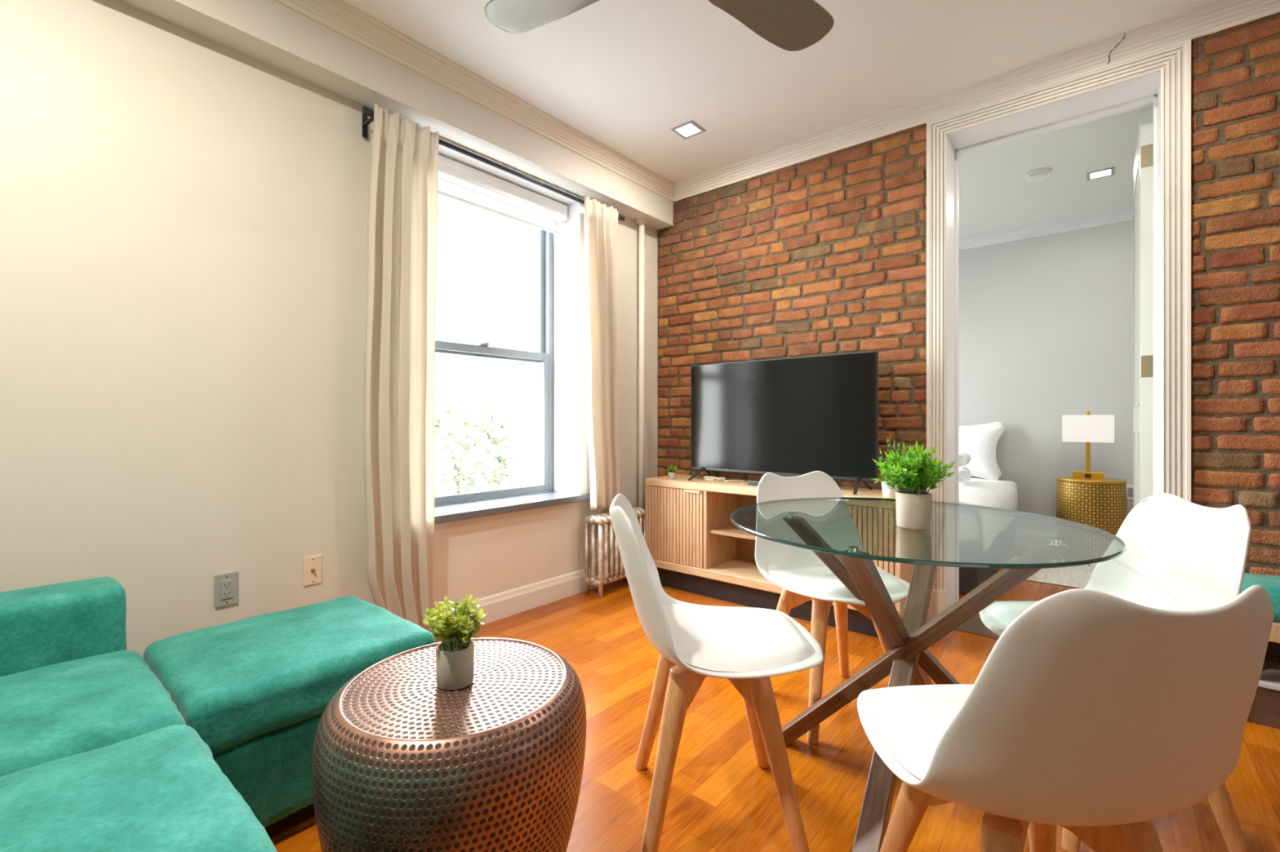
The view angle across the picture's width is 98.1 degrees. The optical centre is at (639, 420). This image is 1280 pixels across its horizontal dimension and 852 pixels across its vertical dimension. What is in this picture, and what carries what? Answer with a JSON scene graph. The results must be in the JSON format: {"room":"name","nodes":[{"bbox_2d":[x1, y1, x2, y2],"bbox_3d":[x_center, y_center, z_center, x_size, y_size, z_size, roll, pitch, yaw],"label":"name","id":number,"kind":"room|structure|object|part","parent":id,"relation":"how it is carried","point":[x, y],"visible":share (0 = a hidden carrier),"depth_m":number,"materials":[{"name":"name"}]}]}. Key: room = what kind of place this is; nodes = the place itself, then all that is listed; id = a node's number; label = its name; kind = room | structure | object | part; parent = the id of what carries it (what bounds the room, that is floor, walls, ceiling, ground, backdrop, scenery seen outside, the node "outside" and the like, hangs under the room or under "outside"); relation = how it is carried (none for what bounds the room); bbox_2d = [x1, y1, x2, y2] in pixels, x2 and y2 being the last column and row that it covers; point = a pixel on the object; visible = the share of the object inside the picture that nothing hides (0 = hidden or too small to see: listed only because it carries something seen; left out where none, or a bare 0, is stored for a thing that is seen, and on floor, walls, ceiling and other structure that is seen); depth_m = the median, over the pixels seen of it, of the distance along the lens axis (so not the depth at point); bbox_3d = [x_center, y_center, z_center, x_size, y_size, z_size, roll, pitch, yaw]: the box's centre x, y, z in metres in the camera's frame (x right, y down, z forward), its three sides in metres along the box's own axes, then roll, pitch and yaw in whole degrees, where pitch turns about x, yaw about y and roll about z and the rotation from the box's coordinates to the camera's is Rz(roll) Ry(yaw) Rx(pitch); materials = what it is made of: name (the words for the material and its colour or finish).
{"room":"living room","nodes":[
{"label":"living room","id":0,"kind":"room"},
{"bbox_2d":[0,0,657,657],"bbox_3d":[-0.362,-0.286,3.651,0.300,2.672,6.640,0,0,40],"label":"wall","id":1,"kind":"structure","parent":0,"point":[184,212],"depth_m":1.96,"materials":[{"name":"paint"}]},
{"bbox_2d":[214,571,238,608],"bbox_3d":[-1.512,0.618,2.034,0.010,0.120,0.072,0,0,40],"label":"wall outlet","id":2,"kind":"object","parent":1,"relation":"attached to","point":[226,584],"visible":1,"depth_m":2.03,"materials":[{"name":"grey plastic"}]},
{"bbox_2d":[221,579,232,599],"bbox_3d":[-1.510,0.618,2.032,0.004,0.068,0.036,0,0,40],"label":"receptacle","id":3,"kind":"object","parent":2,"relation":"attached to","point":[226,584],"depth_m":2.03,"materials":[{"name":"plastic"}]},
{"bbox_2d":[303,555,321,586],"bbox_3d":[-1.324,0.608,2.252,0.020,0.116,0.068,0,0,40],"label":"cable jack plate","id":4,"kind":"object","parent":1,"relation":"attached to","point":[313,564],"visible":1,"depth_m":2.25,"materials":[{"name":"beige plastic"}]},
{"bbox_2d":[361,106,625,221],"bbox_3d":[-0.657,-1.276,2.969,0.098,0.105,1.635,0,0,40],"label":"curtain rod","id":5,"kind":"object","parent":1,"relation":"attached to","point":[366,112],"visible":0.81,"depth_m":2.77,"materials":[{"name":"metal"}]},
{"bbox_2d":[363,103,439,631],"bbox_3d":[-1.043,-0.189,2.437,0.097,2.285,0.332,0,0,42],"label":"curtain","id":6,"kind":"object","parent":5,"relation":"hanging from","point":[402,277],"visible":0.96,"depth_m":2.44,"materials":[{"name":"beige fabric"}]},
{"bbox_3d":[-0.631,-1.298,2.948,0.023,0.023,1.565,0,0,40],"label":"rod","id":7,"kind":"part","parent":5,"relation":"part of","materials":[{"name":"metal"}]},
{"bbox_2d":[583,195,620,509],"bbox_3d":[-0.226,-0.396,3.411,0.093,1.870,0.337,0,0,40],"label":"curtain","id":8,"kind":"object","parent":5,"relation":"hanging from","point":[601,221],"visible":0.99,"depth_m":3.38,"materials":[{"name":"beige fabric"}]},
{"bbox_2d":[434,228,553,506],"bbox_3d":[-0.912,-0.443,3.162,0.085,1.815,1.064,0,0,40],"label":"window","id":9,"kind":"structure","parent":1,"relation":"in","point":[544,356],"depth_m":3.50,"materials":[{"name":"grey metal"}]},
{"bbox_3d":[-0.930,-0.838,3.178,0.030,0.945,1.004,0,0,40],"label":"sash","id":10,"kind":"part","parent":9,"relation":"part of","materials":[{"name":"glass"}]},
{"bbox_3d":[-0.904,0.014,3.155,0.030,0.878,1.004,0,0,40],"label":"sash","id":11,"kind":"part","parent":9,"relation":"part of","materials":[{"name":"glass"}]},
{"bbox_2d":[437,154,567,235],"bbox_3d":[-0.814,-1.250,3.080,0.090,0.170,1.040,0,0,40],"label":"roller blind","id":12,"kind":"object","parent":1,"relation":"attached to","point":[457,181],"visible":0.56,"depth_m":3.09,"materials":[{"name":"white fabric"}]},
{"bbox_2d":[434,491,590,524],"bbox_3d":[-0.778,0.470,3.079,0.296,0.039,1.169,0,0,40],"label":"window sill","id":13,"kind":"structure","parent":1,"relation":"attached to","point":[468,510],"depth_m":3.00,"materials":[{"name":"paint"}]},
{"bbox_2d":[438,137,586,494],"bbox_3d":[-0.797,-0.450,3.066,0.244,1.830,1.174,0,0,40],"label":"trim","id":14,"kind":"structure","parent":1,"relation":"attached to","point":[570,428],"depth_m":3.44,"materials":[{"name":"white paint"}]},
{"bbox_2d":[429,567,624,640],"bbox_3d":[-1.119,0.984,2.498,0.018,0.132,3.900,0,0,40],"label":"baseboard","id":15,"kind":"structure","parent":1,"relation":"attached to","point":[500,606],"depth_m":3.10,"materials":[{"name":"paint"}]},
{"bbox_2d":[116,0,673,230],"bbox_3d":[-1.071,-1.496,2.458,0.143,0.252,3.900,0,0,40],"label":"wall","id":16,"kind":"structure","parent":0,"point":[270,33],"depth_m":2.37,"materials":[{"name":"paint"}]},
{"bbox_2d":[274,0,675,202],"bbox_3d":[-0.989,-1.579,2.389,0.072,0.086,3.900,0,0,40],"label":"trim","id":17,"kind":"structure","parent":16,"relation":"attached to","point":[340,16],"depth_m":2.59,"materials":[{"name":"paint"}]},
{"bbox_2d":[264,544,1279,851],"bbox_3d":[1.031,1.125,2.356,4.100,0.150,6.840,0,0,40],"label":"floor","id":18,"kind":"structure","parent":0,"point":[720,799],"depth_m":1.69,"materials":[{"name":"wood"}]},
{"bbox_2d":[0,576,277,851],"bbox_3d":[-1.054,0.648,0.637,2.077,0.804,0.970,0,0,40],"label":"sofa","id":19,"kind":"object","parent":18,"relation":"on","point":[96,755],"visible":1,"depth_m":1.03,"materials":[{"name":"fabric"}]},
{"bbox_3d":[-1.768,0.726,1.249,0.196,0.551,0.892,0,0,40],"label":"armrest","id":20,"kind":"part","parent":19,"relation":"part of","materials":[{"name":"fabric"}]},
{"bbox_2d":[0,650,186,777],"bbox_3d":[-1.413,0.687,1.066,0.580,0.196,0.772,0,0,40],"label":"seat cushion","id":21,"kind":"object","parent":19,"relation":"on","point":[55,704],"depth_m":1.18,"materials":[{"name":"fabric"}]},
{"bbox_2d":[0,724,277,851],"bbox_3d":[-0.970,0.688,0.696,0.578,0.199,0.771,0,0,40],"label":"seat cushion","id":22,"kind":"object","parent":19,"relation":"on","point":[163,788],"depth_m":0.88,"materials":[{"name":"fabric"}]},
{"bbox_2d":[142,595,435,827],"bbox_3d":[-1.022,0.834,1.639,0.584,0.433,0.600,0,0,40],"label":"ottoman","id":23,"kind":"object","parent":18,"relation":"on","point":[257,690],"visible":0.64,"depth_m":1.42,"materials":[{"name":"fabric"}]},
{"bbox_2d":[142,595,435,755],"bbox_3d":[-1.022,0.694,1.639,0.583,0.154,0.600,0,0,40],"label":"seat cushion","id":24,"kind":"object","parent":23,"relation":"on","point":[244,685],"depth_m":1.45,"materials":[{"name":"fabric"}]},
{"bbox_2d":[311,637,586,851],"bbox_3d":[-0.405,0.814,1.243,0.568,0.472,0.568,0,0,-7],"label":"drum side table","id":25,"kind":"object","parent":18,"relation":"on","point":[402,762],"visible":0.87,"depth_m":1.04,"materials":[{"name":"orange metal"}]},
{"bbox_2d":[422,593,486,690],"bbox_3d":[-0.410,0.479,1.230,0.134,0.202,0.153,0,0,-19],"label":"potted plant","id":26,"kind":"object","parent":25,"relation":"on","point":[455,655],"visible":1,"depth_m":1.20,"materials":[{"name":"green plant"}]},
{"bbox_3d":[-0.410,0.538,1.231,0.082,0.083,0.082,0,0,40],"label":"pot","id":27,"kind":"part","parent":26,"relation":"part of","materials":[{"name":"ceramic"}]},
{"bbox_2d":[583,506,645,598],"bbox_3d":[-0.122,0.808,3.518,0.152,0.483,0.533,0,0,40],"label":"radiator","id":28,"kind":"object","parent":18,"relation":"on","point":[606,566],"visible":0.57,"depth_m":3.35,"materials":[{"name":"metal"}]},
{"bbox_2d":[635,218,647,509],"bbox_3d":[0.011,-0.160,3.802,0.080,2.420,0.080,0,0,40],"label":"pipe","id":29,"kind":"object","parent":18,"relation":"on","point":[641,222],"visible":0.89,"depth_m":3.78,"materials":[{"name":"metal"}]},
{"bbox_2d":[608,493,823,851],"bbox_3d":[0.195,0.630,1.488,0.554,0.840,0.494,0,0,-1],"label":"dining chair","id":30,"kind":"object","parent":18,"relation":"on","point":[747,646],"visible":1,"depth_m":1.35,"materials":[{"name":"white plastic"}]},
{"bbox_3d":[0.055,0.834,1.632,0.177,0.432,0.054,0,0,44],"label":"leg","id":31,"kind":"part","parent":30,"relation":"part of","materials":[{"name":"brown wood"}]},
{"bbox_3d":[0.062,0.834,1.336,0.054,0.432,0.177,0,0,44],"label":"leg","id":32,"kind":"part","parent":30,"relation":"part of","materials":[{"name":"brown wood"}]},
{"bbox_3d":[0.327,0.834,1.639,0.054,0.432,0.177,0,0,44],"label":"leg","id":33,"kind":"part","parent":30,"relation":"part of","materials":[{"name":"brown wood"}]},
{"bbox_3d":[0.334,0.834,1.343,0.177,0.432,0.054,0,0,44],"label":"leg","id":34,"kind":"part","parent":30,"relation":"part of","materials":[{"name":"brown wood"}]},
{"bbox_2d":[645,474,920,637],"bbox_3d":[0.735,0.710,3.202,1.530,0.680,0.382,0,0,40],"label":"media console","id":35,"kind":"object","parent":18,"relation":"on","point":[694,544],"visible":0.52,"depth_m":3.29,"materials":[{"name":"brown wood"}]},
{"bbox_3d":[0.163,0.645,3.691,0.025,0.460,0.366,0,0,40],"label":"panel","id":36,"kind":"part","parent":35,"relation":"part of","materials":[{"name":"brown wood"}]},
{"bbox_2d":[666,465,677,479],"bbox_3d":[0.201,0.325,3.532,0.060,0.089,0.069,0,0,-23],"label":"potted plant","id":37,"kind":"object","parent":35,"relation":"on","point":[671,471],"visible":1,"depth_m":3.52,"materials":[{"name":"green plant"}]},
{"bbox_3d":[0.202,0.349,3.531,0.050,0.042,0.050,0,0,40],"label":"pot","id":38,"kind":"part","parent":37,"relation":"part of","materials":[{"name":"ceramic"}]},
{"bbox_3d":[0.219,0.645,3.416,0.411,0.454,0.020,0,0,40],"label":"door","id":39,"kind":"part","parent":35,"relation":"part of","materials":[{"name":"brown wood"}]},
{"bbox_3d":[0.315,0.423,3.316,0.110,0.014,0.018,0,0,40],"label":"handle","id":40,"kind":"part","parent":35,"relation":"part of","materials":[{"name":"brown wood"}]},
{"bbox_2d":[703,475,746,482],"bbox_3d":[0.504,0.355,3.330,0.302,0.024,0.094,0,0,40],"label":"power cable","id":41,"kind":"object","parent":35,"relation":"on","point":[710,477],"visible":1,"depth_m":3.35,"materials":[{"name":"plastic"}]},
{"bbox_2d":[708,522,755,540],"bbox_3d":[0.745,0.655,3.214,0.610,0.020,0.328,0,0,40],"label":"shelf","id":42,"kind":"object","parent":35,"relation":"attached to","point":[728,529],"depth_m":3.29,"materials":[{"name":"brown wood"}]},
{"bbox_2d":[747,480,759,485],"bbox_3d":[0.674,0.355,3.176,0.100,0.027,0.060,0,0,40],"label":"power adapter","id":43,"kind":"object","parent":35,"relation":"on","point":[753,482],"visible":0.51,"depth_m":3.17,"materials":[{"name":"black plastic"}]},
{"bbox_3d":[0.739,0.393,3.207,1.530,0.045,0.370,0,0,40],"label":"panel","id":44,"kind":"part","parent":35,"relation":"part of","materials":[{"name":"brown wood"}]},
{"bbox_3d":[0.739,0.900,3.207,1.530,0.050,0.370,0,0,40],"label":"panel","id":45,"kind":"part","parent":35,"relation":"part of","materials":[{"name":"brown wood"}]},
{"bbox_2d":[688,351,878,494],"bbox_3d":[0.763,0.008,3.173,1.140,0.719,0.255,0,0,40],"label":"television","id":46,"kind":"object","parent":35,"relation":"on","point":[799,415],"visible":0.9,"depth_m":3.10,"materials":[{"name":"black plastic"}]},
{"bbox_3d":[0.854,0.645,3.344,1.480,0.460,0.012,0,0,40],"label":"panel","id":47,"kind":"part","parent":35,"relation":"part of","materials":[{"name":"brown wood"}]},
{"bbox_3d":[1.036,0.645,2.732,0.411,0.454,0.020,0,0,40],"label":"door","id":48,"kind":"part","parent":35,"relation":"part of","materials":[{"name":"brown wood"}]},
{"bbox_2d":[878,433,904,497],"bbox_3d":[1.212,0.215,2.691,0.128,0.310,0.133,0,0,40],"label":"potted plant","id":49,"kind":"object","parent":35,"relation":"on","point":[886,492],"visible":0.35,"depth_m":2.68,"materials":[{"name":"green plant"}]},
{"bbox_3d":[1.215,0.333,2.698,0.080,0.075,0.080,0,0,40],"label":"pot","id":50,"kind":"part","parent":49,"relation":"part of","materials":[{"name":"white ceramic"}]},
{"bbox_3d":[1.317,0.645,2.725,0.025,0.460,0.366,0,0,40],"label":"panel","id":51,"kind":"part","parent":35,"relation":"part of","materials":[{"name":"brown wood"}]},
{"bbox_2d":[755,471,910,745],"bbox_3d":[0.703,0.630,2.048,0.494,0.840,0.554,0,0,-16],"label":"dining chair","id":52,"kind":"object","parent":18,"relation":"on","point":[802,576],"visible":0.7,"depth_m":2.19,"materials":[{"name":"plastic"}]},
{"bbox_3d":[0.523,0.834,2.138,0.177,0.432,0.054,0,0,29],"label":"leg","id":53,"kind":"part","parent":52,"relation":"part of","materials":[{"name":"brown wood"}]},
{"bbox_3d":[0.599,0.834,1.877,0.054,0.432,0.177,0,0,29],"label":"leg","id":54,"kind":"part","parent":52,"relation":"part of","materials":[{"name":"brown wood"}]},
{"bbox_3d":[0.807,0.834,2.221,0.054,0.432,0.177,0,0,29],"label":"leg","id":55,"kind":"part","parent":52,"relation":"part of","materials":[{"name":"brown wood"}]},
{"bbox_3d":[0.883,0.834,1.960,0.177,0.432,0.054,0,0,29],"label":"leg","id":56,"kind":"part","parent":52,"relation":"part of","materials":[{"name":"brown wood"}]},
{"bbox_2d":[730,497,1126,851],"bbox_3d":[0.799,0.677,1.696,1.032,0.745,1.032,0,0,40],"label":"dining table","id":57,"kind":"object","parent":18,"relation":"on","point":[908,661],"visible":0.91,"depth_m":1.60,"materials":[{"name":"clear glass"}]},
{"bbox_3d":[0.520,0.329,1.901,0.035,0.035,0.044,-47,-18,18],"label":"glass mount","id":58,"kind":"part","parent":57,"relation":"part of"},
{"bbox_3d":[0.534,0.329,1.391,0.044,0.034,0.036,0,-42,41],"label":"glass mount","id":59,"kind":"part","parent":57,"relation":"part of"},
{"bbox_3d":[0.841,0.691,1.750,0.042,1.048,0.058,-47,-18,18],"label":"leg","id":60,"kind":"part","parent":57,"relation":"part of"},
{"bbox_3d":[0.798,0.691,1.694,0.058,0.042,1.123,0,-42,41],"label":"leg","id":61,"kind":"part","parent":57,"relation":"part of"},
{"bbox_3d":[0.803,0.691,1.664,0.058,0.042,1.148,0,41,38],"label":"leg","id":62,"kind":"part","parent":57,"relation":"part of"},
{"bbox_2d":[871,441,955,529],"bbox_3d":[0.784,0.180,1.607,0.218,0.248,0.204,0,0,1],"label":"potted plant","id":63,"kind":"object","parent":57,"relation":"on","point":[913,506],"visible":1,"depth_m":1.56,"materials":[{"name":"green plant"}]},
{"bbox_3d":[0.784,0.255,1.592,0.093,0.098,0.093,0,0,40],"label":"pot","id":64,"kind":"part","parent":63,"relation":"part of","materials":[{"name":"ceramic"}]},
{"label":"leg","id":65,"kind":"part","parent":57,"relation":"part of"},
{"bbox_3d":[1.060,0.329,1.992,0.044,0.034,0.036,0,41,38],"label":"glass mount","id":66,"kind":"part","parent":57,"relation":"part of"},
{"bbox_3d":[1.109,0.329,1.483,0.035,0.035,0.044,-48,-21,20],"label":"glass mount","id":67,"kind":"part","parent":57,"relation":"part of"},
{"bbox_2d":[959,478,1017,595],"bbox_3d":[2.007,0.754,4.415,1.566,0.592,1.875,0,0,40],"label":"bed","id":68,"kind":"object","parent":18,"relation":"on","point":[985,535],"visible":0.35,"depth_m":3.48,"materials":[{"name":"white fabric"}]},
{"bbox_2d":[959,466,970,483],"bbox_3d":[2.399,0.402,4.132,0.108,0.099,0.328,0,0,30],"label":"rolled towel","id":69,"kind":"object","parent":68,"relation":"on","point":[964,473],"visible":0.76,"depth_m":4.00,"materials":[{"name":"white fabric"}]},
{"bbox_2d":[959,452,970,466],"bbox_3d":[2.407,0.292,4.165,0.108,0.099,0.328,0,0,36],"label":"rolled towel","id":70,"kind":"object","parent":69,"relation":"on","point":[964,458],"visible":0.64,"depth_m":4.03,"materials":[{"name":"white fabric"}]},
{"bbox_2d":[959,422,1002,477],"bbox_3d":[2.807,0.250,4.930,0.685,0.481,0.199,0,0,39],"label":"pillow","id":71,"kind":"object","parent":68,"relation":"on","point":[993,423],"visible":0.16,"depth_m":4.78,"materials":[{"name":"white fabric"}]},
{"bbox_2d":[959,425,1004,480],"bbox_3d":[2.700,0.261,4.755,0.685,0.451,0.250,0,0,45],"label":"pillow","id":72,"kind":"object","parent":68,"relation":"on","point":[980,443],"visible":0.44,"depth_m":4.57,"materials":[{"name":"white fabric"}]},
{"bbox_3d":[2.002,0.617,4.438,1.525,0.261,1.845,0,0,40],"label":"mattress","id":73,"kind":"part","parent":68,"relation":"part of","materials":[{"name":"white fabric"}]},
{"bbox_2d":[959,478,1017,551],"bbox_3d":[1.881,0.607,4.265,1.569,0.319,1.488,0,0,40],"label":"duvet","id":74,"kind":"object","parent":68,"relation":"on","point":[978,527],"depth_m":3.47,"materials":[{"name":"white fabric"}]},
{"bbox_2d":[1008,555,1096,588],"bbox_3d":[3.022,1.021,3.677,1.009,0.050,0.660,0,0,40],"label":"rug","id":75,"kind":"object","parent":18,"relation":"on","point":[1079,576],"visible":0.22,"depth_m":3.66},
{"bbox_2d":[857,585,1273,851],"bbox_3d":[0.654,0.630,0.952,0.494,0.840,0.554,0,0,-4],"label":"dining chair","id":76,"kind":"object","parent":18,"relation":"on","point":[1096,716],"visible":1,"depth_m":0.74,"materials":[{"name":"plastic"}]},
{"bbox_3d":[0.497,0.834,1.077,0.177,0.432,0.054,0,0,41],"label":"leg","id":77,"kind":"part","parent":76,"relation":"part of","materials":[{"name":"brown wood"}]},
{"bbox_3d":[0.515,0.834,0.805,0.054,0.432,0.177,0,0,41],"label":"leg","id":78,"kind":"part","parent":76,"relation":"part of","materials":[{"name":"brown wood"}]},
{"bbox_3d":[0.793,0.834,1.096,0.054,0.432,0.177,0,0,41],"label":"leg","id":79,"kind":"part","parent":76,"relation":"part of","materials":[{"name":"brown wood"}]},
{"bbox_3d":[0.811,0.834,0.825,0.177,0.432,0.054,0,0,41],"label":"leg","id":80,"kind":"part","parent":76,"relation":"part of","materials":[{"name":"brown wood"}]},
{"bbox_2d":[1056,475,1127,565],"bbox_3d":[3.382,0.743,4.170,0.416,0.615,0.416,0,0,40],"label":"nightstand","id":81,"kind":"object","parent":18,"relation":"on","point":[1102,504],"visible":0.73,"depth_m":4.02,"materials":[{"name":"gold metal"}]},
{"bbox_2d":[1062,411,1114,479],"bbox_3d":[3.364,0.184,4.172,0.300,0.502,0.170,0,0,40],"label":"table lamp","id":82,"kind":"object","parent":81,"relation":"on","point":[1087,428],"visible":1,"depth_m":4.12,"materials":[{"name":"gold metal"}]},
{"bbox_2d":[1084,473,1090,478],"bbox_3d":[3.331,0.411,4.133,0.036,0.032,0.006,0,0,40],"label":"switch","id":83,"kind":"object","parent":82,"relation":"attached to","point":[1086,475],"depth_m":4.13,"materials":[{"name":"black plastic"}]},
{"bbox_3d":[3.364,0.239,4.172,0.028,0.288,0.028,0,0,40],"label":"stem","id":84,"kind":"part","parent":82,"relation":"part of","materials":[{"name":"gold metal"}]},
{"bbox_3d":[3.364,0.060,4.172,0.300,0.200,0.170,0,0,40],"label":"lamp shade","id":85,"kind":"part","parent":82,"relation":"part of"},
{"bbox_2d":[978,493,1251,851],"bbox_3d":[1.264,0.630,1.533,0.554,0.840,0.494,0,0,7],"label":"dining chair","id":86,"kind":"object","parent":18,"relation":"on","point":[1180,554],"visible":0.38,"depth_m":1.54,"materials":[{"name":"plastic"}]},
{"bbox_3d":[1.111,0.834,1.403,0.177,0.432,0.054,0,0,-38],"label":"leg","id":87,"kind":"part","parent":86,"relation":"part of","materials":[{"name":"brown wood"}]},
{"bbox_3d":[1.380,0.834,1.368,0.054,0.432,0.177,0,0,-38],"label":"leg","id":88,"kind":"part","parent":86,"relation":"part of","materials":[{"name":"brown wood"}]},
{"bbox_2d":[1240,573,1279,728],"bbox_3d":[2.453,0.806,1.828,0.763,0.488,0.290,0,0,40],"label":"storage bench","id":89,"kind":"object","parent":18,"relation":"on","point":[1265,708],"visible":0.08,"depth_m":1.92,"materials":[{"name":"teal wood"}]},
{"bbox_2d":[1240,573,1279,622],"bbox_3d":[2.453,0.629,1.828,0.763,0.134,0.290,0,0,40],"label":"cushion","id":90,"kind":"object","parent":89,"relation":"on","point":[1271,584],"depth_m":1.94,"materials":[{"name":"fabric"}]},
{"bbox_2d":[1257,660,1279,691],"bbox_3d":[2.454,0.908,1.828,0.700,0.017,0.285,0,0,40],"label":"shelf","id":91,"kind":"object","parent":89,"relation":"attached to","point":[1269,680],"depth_m":1.95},
{"bbox_3d":[2.541,0.902,1.933,0.700,0.295,0.012,0,0,40],"label":"panel","id":92,"kind":"part","parent":89,"relation":"part of","materials":[{"name":"brown wood"}]},
{"bbox_3d":[2.454,0.723,1.828,0.760,0.065,0.285,0,0,40],"label":"seat frame","id":93,"kind":"part","parent":89,"relation":"part of","materials":[{"name":"brown wood"}]},
{"bbox_2d":[342,0,1218,238],"bbox_3d":[1.031,-1.697,2.356,4.100,0.150,6.840,0,0,40],"label":"ceiling","id":94,"kind":"structure","parent":0,"point":[624,74],"depth_m":2.60,"materials":[{"name":"paint"}]},
{"bbox_2d":[484,0,834,51],"bbox_3d":[0.074,-1.468,1.695,1.135,0.308,1.147,0,0,40],"label":"ceiling fan","id":95,"kind":"object","parent":94,"relation":"attached to","point":[790,25],"visible":1,"depth_m":1.86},
{"bbox_3d":[-0.249,-1.351,1.762,0.562,0.037,0.195,0,0,25],"label":"blade","id":96,"kind":"part","parent":95,"relation":"part of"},
{"bbox_3d":[0.408,-1.351,1.808,0.562,0.037,0.195,0,0,-35],"label":"blade","id":97,"kind":"part","parent":95,"relation":"part of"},
{"bbox_2d":[671,120,705,139],"bbox_3d":[0.269,-1.619,3.098,0.140,0.006,0.140,0,0,40],"label":"recessed light","id":98,"kind":"object","parent":94,"relation":"in","point":[690,129],"visible":1,"depth_m":3.10,"materials":[{"name":"plastic"}]},
{"bbox_2d":[675,124,700,137],"bbox_3d":[0.269,-1.620,3.098,0.104,0.002,0.104,0,0,40],"label":"diffuser","id":99,"kind":"object","parent":98,"relation":"attached to","point":[683,130],"depth_m":3.10,"materials":[{"name":"plastic"}]},
{"bbox_2d":[1025,168,1052,182],"bbox_3d":[2.607,-1.601,3.633,0.140,0.043,0.140,0,0,40],"label":"smoke detector","id":100,"kind":"object","parent":94,"relation":"attached to","point":[1038,175],"visible":1,"depth_m":3.60,"materials":[{"name":"white paint"}]},
{"bbox_2d":[1086,167,1114,181],"bbox_3d":[3.024,-1.619,3.649,0.140,0.006,0.140,0,0,40],"label":"recessed light","id":101,"kind":"object","parent":94,"relation":"in","point":[1109,171],"visible":1,"depth_m":3.65,"materials":[{"name":"plastic"}]},
{"bbox_2d":[1089,169,1111,178],"bbox_3d":[3.024,-1.620,3.649,0.104,0.002,0.104,0,0,40],"label":"diffuser","id":102,"kind":"object","parent":101,"relation":"attached to","point":[1102,173],"depth_m":3.65,"materials":[{"name":"plastic"}]},
{"bbox_2d":[657,13,1279,576],"bbox_3d":[1.601,-0.285,2.956,3.608,2.674,0.309,0,0,40],"label":"wall","id":103,"kind":"structure","parent":0,"point":[824,255],"depth_m":2.94,"materials":[{"name":"brick"}]},
{"bbox_2d":[673,0,1279,202],"bbox_3d":[1.538,-1.578,2.772,3.457,0.088,0.072,0,0,40],"label":"trim","id":104,"kind":"structure","parent":103,"relation":"attached to","point":[1220,15],"depth_m":2.61,"materials":[{"name":"paint"}]},
{"bbox_2d":[954,615,999,639],"bbox_3d":[1.950,1.048,2.670,0.793,0.004,0.300,0,0,40],"label":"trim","id":105,"kind":"structure","parent":103,"relation":"attached to","point":[974,625],"depth_m":2.79,"materials":[{"name":"brown wood"}]},
{"bbox_2d":[946,71,1160,608],"bbox_3d":[1.952,-0.208,2.672,0.833,2.517,0.314,0,0,40],"label":"door frame","id":106,"kind":"structure","parent":103,"relation":"in","point":[1144,91],"depth_m":2.75,"materials":[{"name":"white paint"}]},
{"bbox_2d":[1133,108,1153,507],"bbox_3d":[2.587,-0.198,2.855,0.059,2.471,0.798,0,0,40],"label":"door","id":107,"kind":"structure","parent":106,"relation":"attached to","point":[1144,159],"depth_m":2.57,"materials":[{"name":"paint"}]},
{"bbox_2d":[925,38,1191,623],"bbox_3d":[1.844,-0.242,2.543,0.981,2.585,0.030,0,0,40],"label":"trim","id":108,"kind":"structure","parent":103,"relation":"attached to","point":[1174,61],"depth_m":2.29,"materials":[{"name":"paint"}]},
{"bbox_2d":[959,220,1133,532],"bbox_3d":[3.199,-0.286,4.871,3.600,2.672,0.200,0,0,40],"label":"wall","id":109,"kind":"structure","parent":0,"point":[1046,322],"depth_m":4.60,"materials":[{"name":"paint"}]},
{"bbox_2d":[1015,528,1057,546],"bbox_3d":[3.129,0.984,4.787,3.600,0.132,0.018,0,0,40],"label":"baseboard","id":110,"kind":"structure","parent":109,"relation":"attached to","point":[1023,536],"depth_m":4.65,"materials":[{"name":"white paint"}]},
{"bbox_2d":[959,206,1133,250],"bbox_3d":[3.112,-1.579,4.767,3.600,0.086,0.072,0,0,40],"label":"trim","id":111,"kind":"structure","parent":109,"relation":"attached to","point":[1126,214],"depth_m":4.56,"materials":[{"name":"white paint"}]},
{"bbox_2d":[1126,484,1133,500],"bbox_3d":[3.765,0.550,4.262,0.072,0.116,0.009,0,0,40],"label":"wall outlet","id":112,"kind":"object","parent":109,"relation":"attached to","point":[1130,488],"visible":0.56,"depth_m":4.26,"materials":[{"name":"white paint"}]},
{"bbox_2d":[1128,488,1133,497],"bbox_3d":[3.763,0.550,4.260,0.034,0.068,0.003,0,0,40],"label":"receptacle","id":113,"kind":"object","parent":112,"relation":"attached to","point":[1131,491],"depth_m":4.26,"materials":[{"name":"plastic"}]},
{"label":"outside","id":114,"kind":"structure","parent":0,"visible":0},
{"bbox_3d":[-11.690,4.350,13.878,29.200,0.200,60.000,0,0,40],"label":"ground","id":115,"kind":"structure","parent":114,"visible":0},
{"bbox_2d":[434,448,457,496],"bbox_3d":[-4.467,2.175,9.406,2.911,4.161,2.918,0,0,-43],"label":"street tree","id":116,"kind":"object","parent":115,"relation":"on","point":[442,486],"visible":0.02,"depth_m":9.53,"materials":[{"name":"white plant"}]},
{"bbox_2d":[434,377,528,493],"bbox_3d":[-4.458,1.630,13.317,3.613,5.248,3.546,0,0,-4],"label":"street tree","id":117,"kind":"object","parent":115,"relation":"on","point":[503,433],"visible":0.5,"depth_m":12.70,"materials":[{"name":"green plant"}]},
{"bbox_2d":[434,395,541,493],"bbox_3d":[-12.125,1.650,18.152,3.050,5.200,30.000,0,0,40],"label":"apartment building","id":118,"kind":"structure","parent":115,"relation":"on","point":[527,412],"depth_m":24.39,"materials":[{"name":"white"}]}
]}

